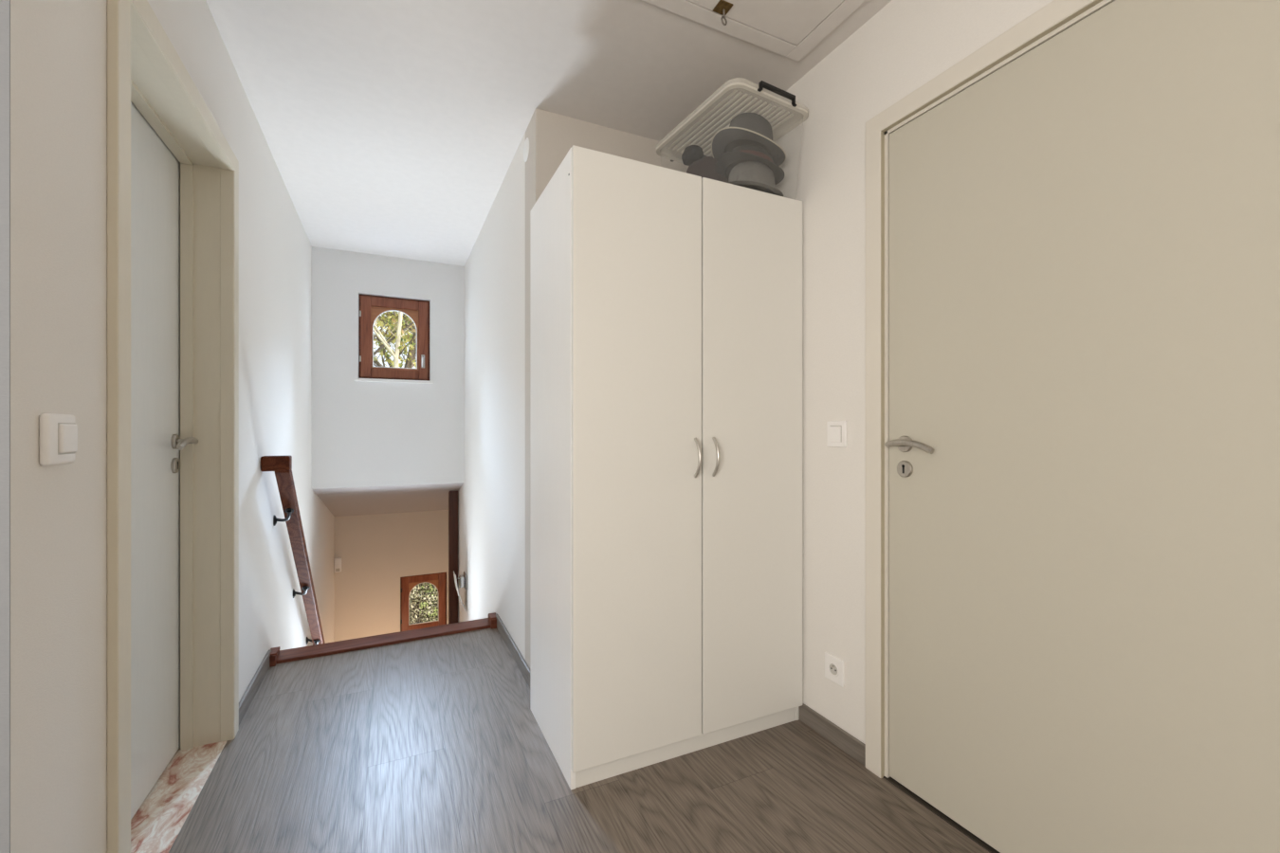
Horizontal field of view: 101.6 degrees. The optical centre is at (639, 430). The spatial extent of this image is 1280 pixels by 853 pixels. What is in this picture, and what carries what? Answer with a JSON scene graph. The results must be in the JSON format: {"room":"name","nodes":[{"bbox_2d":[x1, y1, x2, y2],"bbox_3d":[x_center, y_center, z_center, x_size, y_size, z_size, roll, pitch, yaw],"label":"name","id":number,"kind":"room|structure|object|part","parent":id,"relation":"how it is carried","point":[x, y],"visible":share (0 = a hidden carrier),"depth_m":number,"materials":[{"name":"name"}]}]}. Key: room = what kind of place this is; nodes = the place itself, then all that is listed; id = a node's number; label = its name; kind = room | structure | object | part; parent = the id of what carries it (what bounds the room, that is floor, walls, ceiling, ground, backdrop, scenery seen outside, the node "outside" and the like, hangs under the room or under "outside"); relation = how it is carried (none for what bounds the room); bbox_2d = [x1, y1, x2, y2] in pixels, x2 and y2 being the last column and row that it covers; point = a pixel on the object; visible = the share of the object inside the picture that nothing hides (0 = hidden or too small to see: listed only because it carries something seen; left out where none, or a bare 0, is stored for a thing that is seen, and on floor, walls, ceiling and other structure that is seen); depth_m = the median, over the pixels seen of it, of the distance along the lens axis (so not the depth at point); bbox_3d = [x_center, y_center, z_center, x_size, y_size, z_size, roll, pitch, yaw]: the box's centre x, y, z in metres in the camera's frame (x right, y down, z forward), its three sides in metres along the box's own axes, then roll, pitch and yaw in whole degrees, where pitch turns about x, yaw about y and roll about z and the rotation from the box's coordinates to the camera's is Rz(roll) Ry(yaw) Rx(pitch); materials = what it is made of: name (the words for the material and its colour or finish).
{"room":"upstairs hallway landing","nodes":[
{"label":"upstairs hallway landing","id":0,"kind":"room"},
{"bbox_2d":[0,0,10,852],"bbox_3d":[-1.668,-0.123,0.558,1.470,2.487,0.155,0,0,-26],"label":"wall","id":1,"kind":"structure","parent":0,"point":[5,5],"depth_m":0.80,"materials":[{"name":"grey paint"}]},
{"bbox_2d":[10,0,334,852],"bbox_3d":[-2.201,1.117,3.125,0.220,4.967,5.243,0,0,-26],"label":"wall","id":2,"kind":"structure","parent":0,"point":[59,47],"depth_m":0.98,"materials":[{"name":"white paint"}]},
{"bbox_2d":[39,413,77,466],"bbox_3d":[-1.013,0.015,0.913,0.018,0.089,0.088,0,0,-26],"label":"light switch","id":3,"kind":"object","parent":2,"relation":"attached to","point":[58,432],"visible":1,"depth_m":0.90,"materials":[{"name":"white plastic"}]},
{"bbox_2d":[107,0,238,852],"bbox_3d":[-1.379,0.058,1.478,0.194,2.124,0.957,0,0,-26],"label":"door","id":4,"kind":"structure","parent":2,"relation":"in","point":[158,119],"depth_m":1.67,"materials":[{"name":"beige paint"}]},
{"bbox_3d":[-1.521,0.043,1.758,0.022,0.041,0.156,0,0,-26],"label":"handle lever","id":5,"kind":"part","parent":4,"relation":"part of","materials":[{"name":"metal"}]},
{"bbox_2d":[130,740,227,852],"bbox_3d":[-1.391,1.129,1.472,0.181,0.021,0.857,0,0,-26],"label":"sill","id":6,"kind":"structure","parent":2,"relation":"attached to","point":[155,826],"depth_m":1.58,"materials":[{"name":"beige stone"}]},
{"bbox_2d":[238,649,271,725],"bbox_3d":[-1.647,1.086,2.235,0.013,0.068,0.608,0,0,-26],"label":"baseboard","id":7,"kind":"structure","parent":2,"relation":"attached to","point":[248,695],"depth_m":2.19,"materials":[{"name":"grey wood"}]},
{"bbox_2d":[260,456,325,645],"bbox_3d":[-2.073,1.085,3.242,0.111,1.934,1.922,0,0,-26],"label":"handrail","id":8,"kind":"object","parent":2,"relation":"attached to","point":[282,466],"visible":0.94,"depth_m":2.72,"materials":[{"name":"red wood"}]},
{"bbox_2d":[311,246,464,489],"bbox_3d":[-1.976,-0.465,4.170,1.086,1.804,0.110,0,0,-26],"label":"wall","id":9,"kind":"structure","parent":0,"point":[365,434],"depth_m":4.08,"materials":[{"name":"white paint"}]},
{"bbox_2d":[354,294,433,383],"bbox_3d":[-1.949,-0.718,4.159,0.559,0.680,0.135,0,0,-26],"label":"window","id":10,"kind":"structure","parent":9,"relation":"in","point":[370,307],"depth_m":4.14,"materials":[{"name":"red wood"}]},
{"bbox_3d":[-1.935,-0.389,4.130,0.559,0.022,0.071,0,0,-26],"label":"sill","id":11,"kind":"part","parent":10,"relation":"part of","materials":[{"name":"white stone"}]},
{"bbox_3d":[-1.960,-0.730,4.181,0.347,0.500,0.018,0,0,-26],"label":"arch panel","id":12,"kind":"part","parent":10,"relation":"part of","materials":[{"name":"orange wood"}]},
{"bbox_2d":[312,482,463,516],"bbox_3d":[-2.263,0.653,4.997,1.580,0.552,1.810,0,0,-26],"label":"ceiling","id":13,"kind":"structure","parent":0,"point":[416,498],"depth_m":4.72,"materials":[{"name":"grey paint"}]},
{"bbox_2d":[334,510,448,641],"bbox_3d":[-2.656,2.230,5.763,1.230,2.740,0.110,0,0,-26],"label":"wall","id":14,"kind":"structure","parent":0,"point":[375,551],"depth_m":5.63,"materials":[{"name":"beige paint"}]},
{"bbox_2d":[334,557,341,572],"bbox_3d":[-3.145,1.403,5.441,0.065,0.149,0.050,0,0,-26],"label":"wall sensor","id":15,"kind":"object","parent":14,"relation":"attached to","point":[338,560],"visible":1,"depth_m":5.42,"materials":[{"name":"white plastic"}]},
{"bbox_2d":[400,572,446,631],"bbox_3d":[-2.420,1.946,5.851,0.526,0.673,0.135,0,0,-26],"label":"window","id":16,"kind":"structure","parent":14,"relation":"in","point":[438,580],"depth_m":5.86,"materials":[{"name":"red wood"}]},
{"bbox_3d":[-2.433,1.935,5.877,0.308,0.457,0.003,0,0,-26],"label":"pane","id":17,"kind":"part","parent":16,"relation":"part of","materials":[{"name":"clear glass"}]},
{"bbox_3d":[-2.431,1.933,5.873,0.314,0.493,0.018,0,0,-26],"label":"arch panel","id":18,"kind":"part","parent":16,"relation":"part of","materials":[{"name":"orange wood"}]},
{"bbox_2d":[457,132,525,659],"bbox_3d":[-1.044,1.117,3.618,0.120,4.967,2.650,0,0,-26],"label":"wall partition","id":19,"kind":"structure","parent":0,"point":[491,498],"depth_m":2.99,"materials":[{"name":"white paint"}]},
{"bbox_2d":[453,570,467,611],"bbox_3d":[-1.462,1.305,4.244,0.095,0.300,0.200,0,0,-26],"label":"wall lamp","id":20,"kind":"object","parent":19,"relation":"attached to","point":[463,579],"visible":1,"depth_m":4.21,"materials":[{"name":"silver metal"}]},
{"bbox_2d":[495,613,530,688],"bbox_3d":[-0.635,1.086,2.606,0.013,0.068,0.870,0,0,-26],"label":"baseboard","id":21,"kind":"structure","parent":19,"relation":"attached to","point":[514,650],"depth_m":2.54,"materials":[{"name":"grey wood"}]},
{"bbox_2d":[523,137,529,162],"bbox_3d":[-0.517,-1.272,2.369,0.004,0.100,0.100,0,0,-26],"label":"round cover","id":22,"kind":"object","parent":19,"relation":"attached to","point":[526,143],"visible":1,"depth_m":2.36,"materials":[{"name":"white paint"}]},
{"bbox_2d":[205,0,891,266],"bbox_3d":[-0.800,-1.427,1.280,3.660,0.120,6.400,0,0,-26],"label":"ceiling","id":23,"kind":"structure","parent":0,"point":[390,128],"depth_m":2.07,"materials":[{"name":"paint"}]},
{"bbox_2d":[641,0,865,61],"bbox_3d":[0.454,-1.337,1.316,0.752,0.059,0.984,0,0,-26],"label":"hatch","id":24,"kind":"object","parent":23,"relation":"attached to","point":[789,28],"visible":1,"depth_m":1.71,"materials":[{"name":"paint"}]},
{"bbox_3d":[0.266,-1.353,1.673,0.048,0.003,0.048,0,0,-26],"label":"lock plate","id":25,"kind":"part","parent":24,"relation":"part of","materials":[{"name":"gold metal"}]},
{"bbox_3d":[0.454,-1.359,1.316,0.628,0.009,0.860,0,0,-26],"label":"hatch panel","id":26,"kind":"part","parent":24,"relation":"part of","materials":[{"name":"paint"}]},
{"bbox_2d":[168,627,989,852],"bbox_3d":[-0.446,1.240,0.540,3.660,0.240,4.760,0,0,-26],"label":"floor","id":27,"kind":"structure","parent":0,"point":[435,744],"depth_m":1.64,"materials":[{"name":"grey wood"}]},
{"bbox_2d":[269,612,496,667],"bbox_3d":[-1.313,1.102,2.780,1.088,0.076,0.160,0,0,-27],"label":"board","id":28,"kind":"object","parent":27,"relation":"on","point":[277,656],"visible":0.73,"depth_m":2.74,"materials":[{"name":"red wood"}]},
{"bbox_2d":[530,145,802,790],"bbox_3d":[0.080,0.106,2.076,0.923,2.028,0.678,0,0,-26],"label":"wardrobe","id":29,"kind":"object","parent":27,"relation":"on","point":[666,304],"visible":1,"depth_m":1.78,"materials":[{"name":"white laminate"}]},
{"bbox_3d":[-0.320,0.120,1.864,0.016,2.000,0.523,0,0,-26],"label":"panel","id":30,"kind":"part","parent":29,"relation":"part of","materials":[{"name":"white laminate"}]},
{"bbox_3d":[0.000,0.088,1.716,0.465,1.935,0.018,0,0,-26],"label":"door","id":31,"kind":"part","parent":29,"relation":"part of","materials":[{"name":"white laminate"}]},
{"bbox_3d":[0.197,0.094,1.778,0.012,0.139,0.040,0,0,-26],"label":"bow handle","id":32,"kind":"part","parent":29,"relation":"part of","materials":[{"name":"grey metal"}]},
{"bbox_3d":[0.264,0.092,1.810,0.012,0.139,0.040,0,0,-26],"label":"bow handle","id":33,"kind":"part","parent":29,"relation":"part of","materials":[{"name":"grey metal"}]},
{"bbox_2d":[655,77,808,163],"bbox_3d":[0.353,-1.053,2.110,0.392,0.338,0.570,0,0,-30],"label":"storage box","id":34,"kind":"object","parent":29,"relation":"on","point":[737,96],"visible":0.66,"depth_m":1.99,"materials":[{"name":"plastic"}]},
{"bbox_2d":[681,145,728,182],"bbox_3d":[0.273,-1.026,2.126,0.223,0.287,0.243,0,0,-26],"label":"hat","id":35,"kind":"object","parent":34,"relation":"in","point":[705,167],"depth_m":2.05,"materials":[{"name":"grey fabric"}]},
{"bbox_3d":[0.236,-1.132,2.165,0.129,0.076,0.110,0,0,-26],"label":"knit cap","id":36,"kind":"part","parent":35,"relation":"part of","materials":[{"name":"grey fabric"}]},
{"bbox_2d":[727,161,783,196],"bbox_3d":[0.427,-0.953,2.012,0.266,0.122,0.217,0,0,-34],"label":"felt hat","id":37,"kind":"object","parent":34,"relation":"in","point":[756,175],"visible":0.56,"depth_m":1.94,"materials":[{"name":"grey fabric"}]},
{"bbox_2d":[715,144,785,184],"bbox_3d":[0.425,-1.022,2.011,0.280,0.106,0.227,0,0,-26],"label":"felt hat","id":38,"kind":"object","parent":37,"relation":"on","point":[726,161],"visible":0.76,"depth_m":1.95,"materials":[{"name":"grey fabric"}]},
{"bbox_2d":[711,112,786,166],"bbox_3d":[0.419,-1.117,2.008,0.306,0.165,0.247,0,0,-26],"label":"felt hat","id":39,"kind":"object","parent":38,"relation":"on","point":[745,128],"visible":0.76,"depth_m":1.95,"materials":[{"name":"grey fabric"}]},
{"bbox_3d":[0.418,0.088,1.916,0.449,1.935,0.018,0,0,-26],"label":"door","id":40,"kind":"part","parent":29,"relation":"part of","materials":[{"name":"white laminate"}]},
{"bbox_3d":[0.497,0.120,2.255,0.016,2.000,0.523,0,0,-26],"label":"panel","id":41,"kind":"part","parent":29,"relation":"part of","materials":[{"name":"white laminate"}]},
{"bbox_2d":[525,108,688,668],"bbox_3d":[-0.087,-0.004,2.496,0.881,2.727,0.200,0,0,-26],"label":"wall","id":42,"kind":"structure","parent":0,"point":[551,136],"depth_m":2.32,"materials":[{"name":"paint"}]},
{"bbox_2d":[774,0,1053,744],"bbox_3d":[1.260,-0.073,0.928,0.200,2.587,3.990,0,0,-26],"label":"wall","id":43,"kind":"structure","parent":0,"point":[906,44],"depth_m":1.84,"materials":[{"name":"white paint"}]},
{"bbox_2d":[798,702,865,767],"bbox_3d":[0.552,1.086,2.165,0.013,0.068,0.947,0,0,-26],"label":"baseboard","id":44,"kind":"structure","parent":43,"relation":"attached to","point":[845,741],"depth_m":1.86,"materials":[{"name":"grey wood"}]},
{"bbox_2d":[824,652,844,687],"bbox_3d":[0.691,0.854,1.866,0.019,0.092,0.086,0,0,-26],"label":"wall socket","id":45,"kind":"object","parent":43,"relation":"attached to","point":[834,667],"visible":1,"depth_m":1.86,"materials":[{"name":"white plastic"}]},
{"bbox_2d":[826,420,846,447],"bbox_3d":[0.699,0.013,1.857,0.012,0.092,0.086,0,0,-26],"label":"light switch","id":46,"kind":"object","parent":43,"relation":"attached to","point":[836,430],"visible":1,"depth_m":1.85,"materials":[{"name":"white plastic"}]},
{"bbox_2d":[865,0,1279,852],"bbox_3d":[0.973,0.053,1.280,0.102,2.153,1.014,0,0,-26],"label":"door","id":47,"kind":"structure","parent":43,"relation":"in","point":[1072,227],"depth_m":1.20,"materials":[{"name":"paint"}]},
{"bbox_3d":[0.798,0.047,1.552,0.022,0.041,0.156,0,0,-26],"label":"handle lever","id":48,"kind":"part","parent":47,"relation":"part of","materials":[{"name":"metal"}]},
{"bbox_3d":[0.973,0.049,1.280,0.016,2.143,1.014,0,0,-26],"label":"casing","id":49,"kind":"part","parent":47,"relation":"part of","materials":[{"name":"paint"}]},
{"bbox_3d":[-1.867,2.455,4.317,1.450,2.290,3.220,0,0,-26],"label":"floor","id":50,"kind":"structure","parent":0,"visible":0},
{"bbox_2d":[448,491,457,623],"bbox_3d":[-1.693,1.973,4.735,0.076,2.855,0.075,0,0,-26],"label":"wooden post","id":51,"kind":"object","parent":50,"relation":"on","point":[452,495],"visible":0.44,"depth_m":4.70,"materials":[{"name":"brown wood"}]},
{"label":"outside","id":52,"kind":"structure","parent":0,"visible":0},
{"bbox_2d":[415,583,438,621],"bbox_3d":[-14.344,4.020,30.052,60.000,0.300,53.400,0,0,-26],"label":"ground","id":53,"kind":"structure","parent":52,"point":[428,592],"depth_m":11.72,"materials":[{"name":"green plant"}]},
{"bbox_2d":[373,311,396,356],"bbox_3d":[-6.685,-3.146,11.905,9.394,14.043,6.793,0,0,-26],"label":"tree","id":54,"kind":"object","parent":53,"relation":"on","point":[395,312],"visible":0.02,"depth_m":11.61,"materials":[{"name":"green plant"}]},
{"bbox_2d":[373,310,416,367],"bbox_3d":[-7.665,-3.318,14.808,7.533,14.408,10.037,0,0,16],"label":"tree","id":55,"kind":"object","parent":53,"relation":"on","point":[411,361],"visible":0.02,"depth_m":14.75,"materials":[{"name":"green plant"}]},
{"bbox_2d":[373,311,416,365],"bbox_3d":[-5.730,-2.579,11.250,7.048,12.925,8.008,0,0,10],"label":"tree","id":56,"kind":"object","parent":53,"relation":"on","point":[382,346],"visible":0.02,"depth_m":10.90,"materials":[{"name":"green plant"}]},
{"bbox_2d":[373,310,417,622],"bbox_3d":[-3.947,-2.672,10.626,8.840,13.100,7.822,0,0,-26],"label":"tree","id":57,"kind":"object","parent":53,"relation":"on","point":[395,355],"visible":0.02,"depth_m":10.14,"materials":[{"name":"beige plant"}]},
{"bbox_2d":[377,310,416,359],"bbox_3d":[-3.679,-2.312,12.301,7.116,12.372,7.750,0,0,32],"label":"tree","id":58,"kind":"object","parent":53,"relation":"on","point":[404,317],"visible":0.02,"depth_m":11.48,"materials":[{"name":"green plant"}]},
{"bbox_2d":[409,583,438,623],"bbox_3d":[-3.728,2.894,9.074,6.174,2.141,1.251,0,0,-26],"label":"hedge","id":59,"kind":"object","parent":53,"relation":"on","point":[424,584],"visible":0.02,"depth_m":9.00,"materials":[{"name":"green plant"}]}
]}

